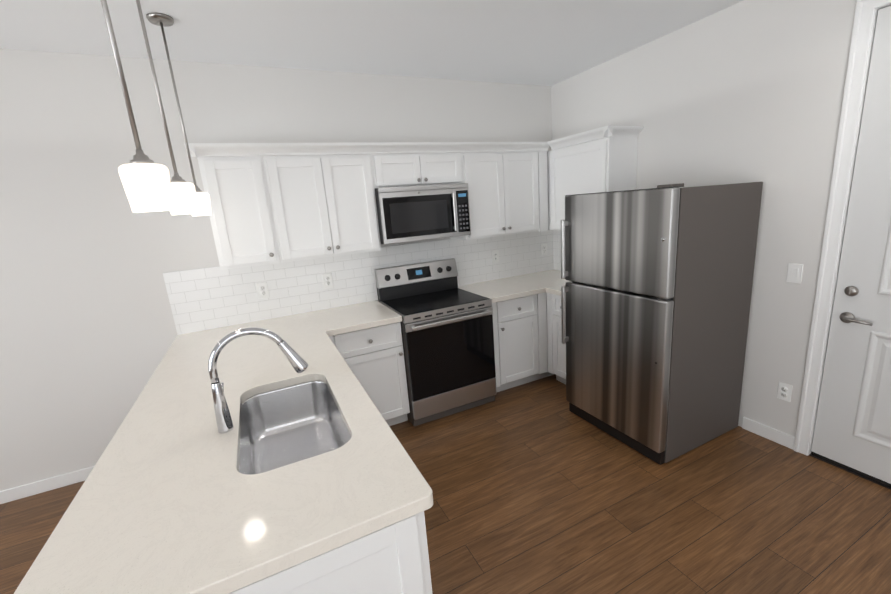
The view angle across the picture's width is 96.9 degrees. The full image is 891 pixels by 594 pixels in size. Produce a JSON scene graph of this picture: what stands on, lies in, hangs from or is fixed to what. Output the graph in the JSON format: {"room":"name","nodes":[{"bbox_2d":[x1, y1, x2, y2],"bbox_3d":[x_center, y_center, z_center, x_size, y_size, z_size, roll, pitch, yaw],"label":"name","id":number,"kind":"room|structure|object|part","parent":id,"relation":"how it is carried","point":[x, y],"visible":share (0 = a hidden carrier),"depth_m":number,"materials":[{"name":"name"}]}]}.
{"room":"kitchen","nodes":[
{"label":"kitchen","id":0,"kind":"room"},
{"bbox_2d":[0,48,553,490],"bbox_3d":[-2.127,-0.154,2.754,7.475,2.737,0.120,-10,14,-24],"label":"wall","id":1,"kind":"structure","parent":0,"point":[88,331],"depth_m":2.63,"materials":[{"name":"white paint"}]},
{"bbox_2d":[0,466,93,503],"bbox_3d":[-3.553,1.430,2.281,3.705,0.088,0.013,-10,14,-24],"label":"baseboard","id":2,"kind":"structure","parent":1,"relation":"attached to","point":[81,475],"depth_m":2.66,"materials":[{"name":"white wood"}]},
{"bbox_2d":[184,143,283,269],"bbox_3d":[-1.439,-0.610,2.721,0.423,0.789,0.378,-10,14,-24],"label":"upper cabinet","id":3,"kind":"object","parent":1,"relation":"attached to","point":[234,176],"depth_m":2.61,"materials":[{"name":"white wood"}]},
{"bbox_2d":[264,142,381,261],"bbox_3d":[-0.927,-0.710,2.981,0.740,0.788,0.331,-10,14,-24],"label":"upper cabinet","id":4,"kind":"object","parent":1,"relation":"attached to","point":[272,203],"depth_m":2.83,"materials":[{"name":"white wood"}]},
{"bbox_2d":[163,230,553,334],"bbox_3d":[-0.402,-0.234,3.517,3.468,0.457,0.009,-10,14,-24],"label":"tile backsplash","id":5,"kind":"structure","parent":1,"relation":"attached to","point":[203,299],"depth_m":3.22,"materials":[{"name":"white tile"}]},
{"bbox_2d":[256,282,268,298],"bbox_3d":[-1.410,-0.050,3.044,0.078,0.125,0.008,-10,14,-24],"label":"outlet","id":6,"kind":"object","parent":5,"relation":"attached to","point":[262,290],"visible":1,"depth_m":3.04,"materials":[{"name":"white plastic"}]},
{"bbox_2d":[322,273,333,288],"bbox_3d":[-0.969,-0.131,3.246,0.078,0.125,0.008,-10,14,-24],"label":"outlet","id":7,"kind":"object","parent":5,"relation":"attached to","point":[327,281],"visible":1,"depth_m":3.24,"materials":[{"name":"white plastic"}]},
{"bbox_2d":[492,250,498,262],"bbox_3d":[0.497,-0.402,3.918,0.078,0.125,0.008,-10,14,-24],"label":"outlet","id":8,"kind":"object","parent":5,"relation":"attached to","point":[495,256],"visible":1,"depth_m":3.92,"materials":[{"name":"white plastic"}]},
{"bbox_2d":[541,243,546,255],"bbox_3d":[1.044,-0.503,4.169,0.078,0.125,0.008,-10,14,-24],"label":"outlet","id":9,"kind":"object","parent":5,"relation":"attached to","point":[544,249],"visible":1,"depth_m":4.17,"materials":[{"name":"white plastic"}]},
{"bbox_2d":[372,142,423,187],"bbox_3d":[-0.441,-1.033,3.158,0.381,0.314,0.331,-10,14,-24],"label":"upper cabinet","id":10,"kind":"object","parent":1,"relation":"attached to","point":[398,164],"depth_m":3.01,"materials":[{"name":"white wood"}]},
{"bbox_2d":[375,183,470,244],"bbox_3d":[-0.218,-0.695,3.271,0.758,0.421,0.439,-10,14,-24],"label":"over-the-range microwave","id":11,"kind":"object","parent":10,"relation":"attached to","point":[413,213],"visible":1,"depth_m":3.09,"materials":[{"name":"silver metal"}]},
{"bbox_2d":[420,142,467,184],"bbox_3d":[-0.100,-1.096,3.315,0.381,0.314,0.331,-10,14,-24],"label":"upper cabinet","id":12,"kind":"object","parent":1,"relation":"attached to","point":[443,161],"depth_m":3.17,"materials":[{"name":"white wood"}]},
{"bbox_2d":[450,142,548,239],"bbox_3d":[0.486,-0.971,3.629,0.885,0.788,0.331,-10,14,-24],"label":"upper cabinet","id":13,"kind":"object","parent":1,"relation":"attached to","point":[508,182],"depth_m":3.47,"materials":[{"name":"white wood"}]},
{"bbox_2d":[0,0,742,85],"bbox_3d":[-1.071,-1.056,0.088,7.475,0.060,5.440,-10,14,-24],"label":"ceiling","id":14,"kind":"structure","parent":0,"point":[542,42],"depth_m":2.40,"materials":[{"name":"white paint"}]},
{"bbox_2d":[101,0,173,211],"bbox_3d":[-0.884,-0.739,1.029,0.120,1.008,0.120,-10,14,-24],"label":"pendant light","id":15,"kind":"object","parent":14,"relation":"hanging from","point":[145,180],"visible":1,"depth_m":1.09,"materials":[{"name":"white glass"}]},
{"bbox_3d":[-0.851,-0.311,1.129,0.116,0.128,0.116,-10,14,-24],"label":"pendant shade","id":16,"kind":"part","parent":15,"relation":"part of","materials":[{"name":"white glass"}]},
{"bbox_2d":[136,0,197,214],"bbox_3d":[-1.152,-0.845,1.573,0.120,1.008,0.120,-10,14,-24],"label":"pendant light","id":17,"kind":"object","parent":14,"relation":"hanging from","point":[184,196],"visible":0.85,"depth_m":1.62,"materials":[{"name":"white glass"}]},
{"bbox_3d":[-1.119,-0.417,1.672,0.116,0.128,0.116,-10,14,-24],"label":"pendant shade","id":18,"kind":"part","parent":17,"relation":"part of","materials":[{"name":"white glass"}]},
{"bbox_2d":[146,13,211,215],"bbox_3d":[-1.445,-0.960,2.164,0.120,1.008,0.120,-10,14,-24],"label":"pendant light","id":19,"kind":"object","parent":14,"relation":"hanging from","point":[202,197],"visible":0.71,"depth_m":2.15,"materials":[{"name":"white glass"}]},
{"bbox_3d":[-1.412,-0.532,2.264,0.116,0.128,0.116,-10,14,-24],"label":"pendant shade","id":20,"kind":"part","parent":19,"relation":"part of","materials":[{"name":"white glass"}]},
{"bbox_2d":[0,374,890,593],"bbox_3d":[-0.860,1.660,0.721,7.475,0.060,5.440,-10,14,-24],"label":"floor","id":21,"kind":"structure","parent":0,"point":[537,486],"depth_m":2.13,"materials":[{"name":"brown wood"}]},
{"bbox_2d":[228,511,432,593],"bbox_3d":[-0.487,1.051,1.150,0.888,0.872,0.319,-10,14,-24],"label":"base cabinet","id":22,"kind":"object","parent":21,"relation":"on","point":[392,558],"visible":0.08,"depth_m":1.02,"materials":[{"name":"white wood"}]},
{"bbox_2d":[14,300,433,593],"bbox_3d":[-0.738,0.381,2.088,1.492,0.040,2.448,-10,14,-24],"label":"countertop","id":23,"kind":"structure","parent":22,"relation":"on","point":[169,498],"depth_m":1.17,"materials":[{"name":"stone"}]},
{"bbox_2d":[208,327,307,433],"bbox_3d":[-0.718,0.294,1.528,0.355,0.378,0.073,-10,14,-24],"label":"faucet","id":24,"kind":"object","parent":23,"relation":"on","point":[298,363],"visible":1,"depth_m":1.47,"materials":[{"name":"silver metal"}]},
{"bbox_2d":[239,381,350,474],"bbox_3d":[-0.619,0.612,1.633,0.425,0.219,0.782,-10,14,-24],"label":"sink basin","id":25,"kind":"object","parent":23,"relation":"in","point":[284,426],"visible":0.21,"depth_m":1.89,"materials":[{"name":"silver metal"}]},
{"bbox_2d":[329,322,409,425],"bbox_3d":[-0.672,0.593,3.178,0.549,0.873,0.653,-10,14,-24],"label":"base cabinet","id":26,"kind":"object","parent":21,"relation":"on","point":[373,357],"visible":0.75,"depth_m":2.93,"materials":[{"name":"white wood"}]},
{"bbox_2d":[374,258,496,426],"bbox_3d":[-0.070,0.339,3.364,0.756,1.192,0.724,-10,14,-24],"label":"range","id":27,"kind":"object","parent":21,"relation":"on","point":[446,322],"visible":1,"depth_m":3.16,"materials":[{"name":"grey"}]},
{"bbox_2d":[492,292,553,392],"bbox_3d":[0.808,0.320,3.857,1.217,0.873,0.653,-10,14,-24],"label":"base cabinet","id":28,"kind":"object","parent":21,"relation":"on","point":[520,340],"visible":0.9,"depth_m":3.47,"materials":[{"name":"white wood"}]},
{"bbox_2d":[458,269,568,302],"bbox_3d":[0.875,-0.085,3.549,1.218,0.040,1.117,-10,14,-24],"label":"countertop","id":29,"kind":"structure","parent":28,"relation":"on","point":[519,286],"depth_m":3.60,"materials":[{"name":"stone"}]},
{"bbox_2d":[547,293,565,383],"bbox_3d":[1.299,0.366,3.493,0.653,0.873,0.494,-10,14,-24],"label":"base cabinet","id":30,"kind":"object","parent":21,"relation":"on","point":[556,356],"visible":0.21,"depth_m":3.49,"materials":[{"name":"white wood"}]},
{"bbox_2d":[560,182,762,464],"bbox_3d":[1.421,0.103,2.757,0.885,1.698,0.810,-10,14,-24],"label":"refrigerator","id":31,"kind":"object","parent":21,"relation":"on","point":[656,291],"visible":1,"depth_m":2.44,"materials":[{"name":"grey metal"}]},
{"bbox_2d":[551,0,856,436],"bbox_3d":[2.331,-0.306,1.916,0.120,2.737,5.200,-10,14,-24],"label":"wall","id":32,"kind":"structure","parent":0,"point":[746,91],"depth_m":2.47,"materials":[{"name":"white paint"}]},
{"bbox_2d":[553,230,560,270],"bbox_3d":[1.424,-0.417,3.691,0.009,0.457,1.214,-10,14,-24],"label":"tile backsplash","id":33,"kind":"structure","parent":32,"relation":"attached to","point":[557,248],"depth_m":4.18,"materials":[{"name":"white tile"}]},
{"bbox_2d":[547,125,642,230],"bbox_3d":[1.173,-1.007,3.550,0.378,0.790,1.055,-10,14,-24],"label":"upper cabinet","id":34,"kind":"object","parent":32,"relation":"attached to","point":[600,159],"visible":0.5,"depth_m":3.19,"materials":[{"name":"white wood"}]},
{"bbox_2d":[742,417,794,449],"bbox_3d":[2.150,0.904,2.635,0.013,0.088,0.299,-10,14,-24],"label":"baseboard","id":35,"kind":"structure","parent":32,"relation":"attached to","point":[782,438],"depth_m":2.62,"materials":[{"name":"white wood"}]},
{"bbox_2d":[777,381,792,401],"bbox_3d":[2.156,0.603,2.507,0.008,0.116,0.072,-10,14,-24],"label":"outlet","id":36,"kind":"object","parent":32,"relation":"attached to","point":[785,391],"visible":1,"depth_m":2.50,"materials":[{"name":"white plastic"}]},
{"bbox_2d":[786,263,802,283],"bbox_3d":[2.086,-0.141,2.358,0.010,0.116,0.072,-10,14,-24],"label":"light switch","id":37,"kind":"object","parent":32,"relation":"attached to","point":[794,273],"visible":1,"depth_m":2.35,"materials":[{"name":"white plastic"}]},
{"bbox_2d":[794,0,890,489],"bbox_3d":[2.400,-0.069,1.811,0.118,2.712,1.034,-10,14,-24],"label":"door frame","id":38,"kind":"structure","parent":32,"relation":"attached to","point":[862,40],"depth_m":2.14,"materials":[{"name":"white painted wood"}]},
{"bbox_2d":[811,6,890,487],"bbox_3d":[2.361,-0.125,1.776,0.101,2.428,0.890,-10,14,-24],"label":"entry door","id":39,"kind":"structure","parent":32,"relation":"in","point":[852,431],"depth_m":2.12,"materials":[{"name":"painted wood"},{"name":"metal"}]}
]}

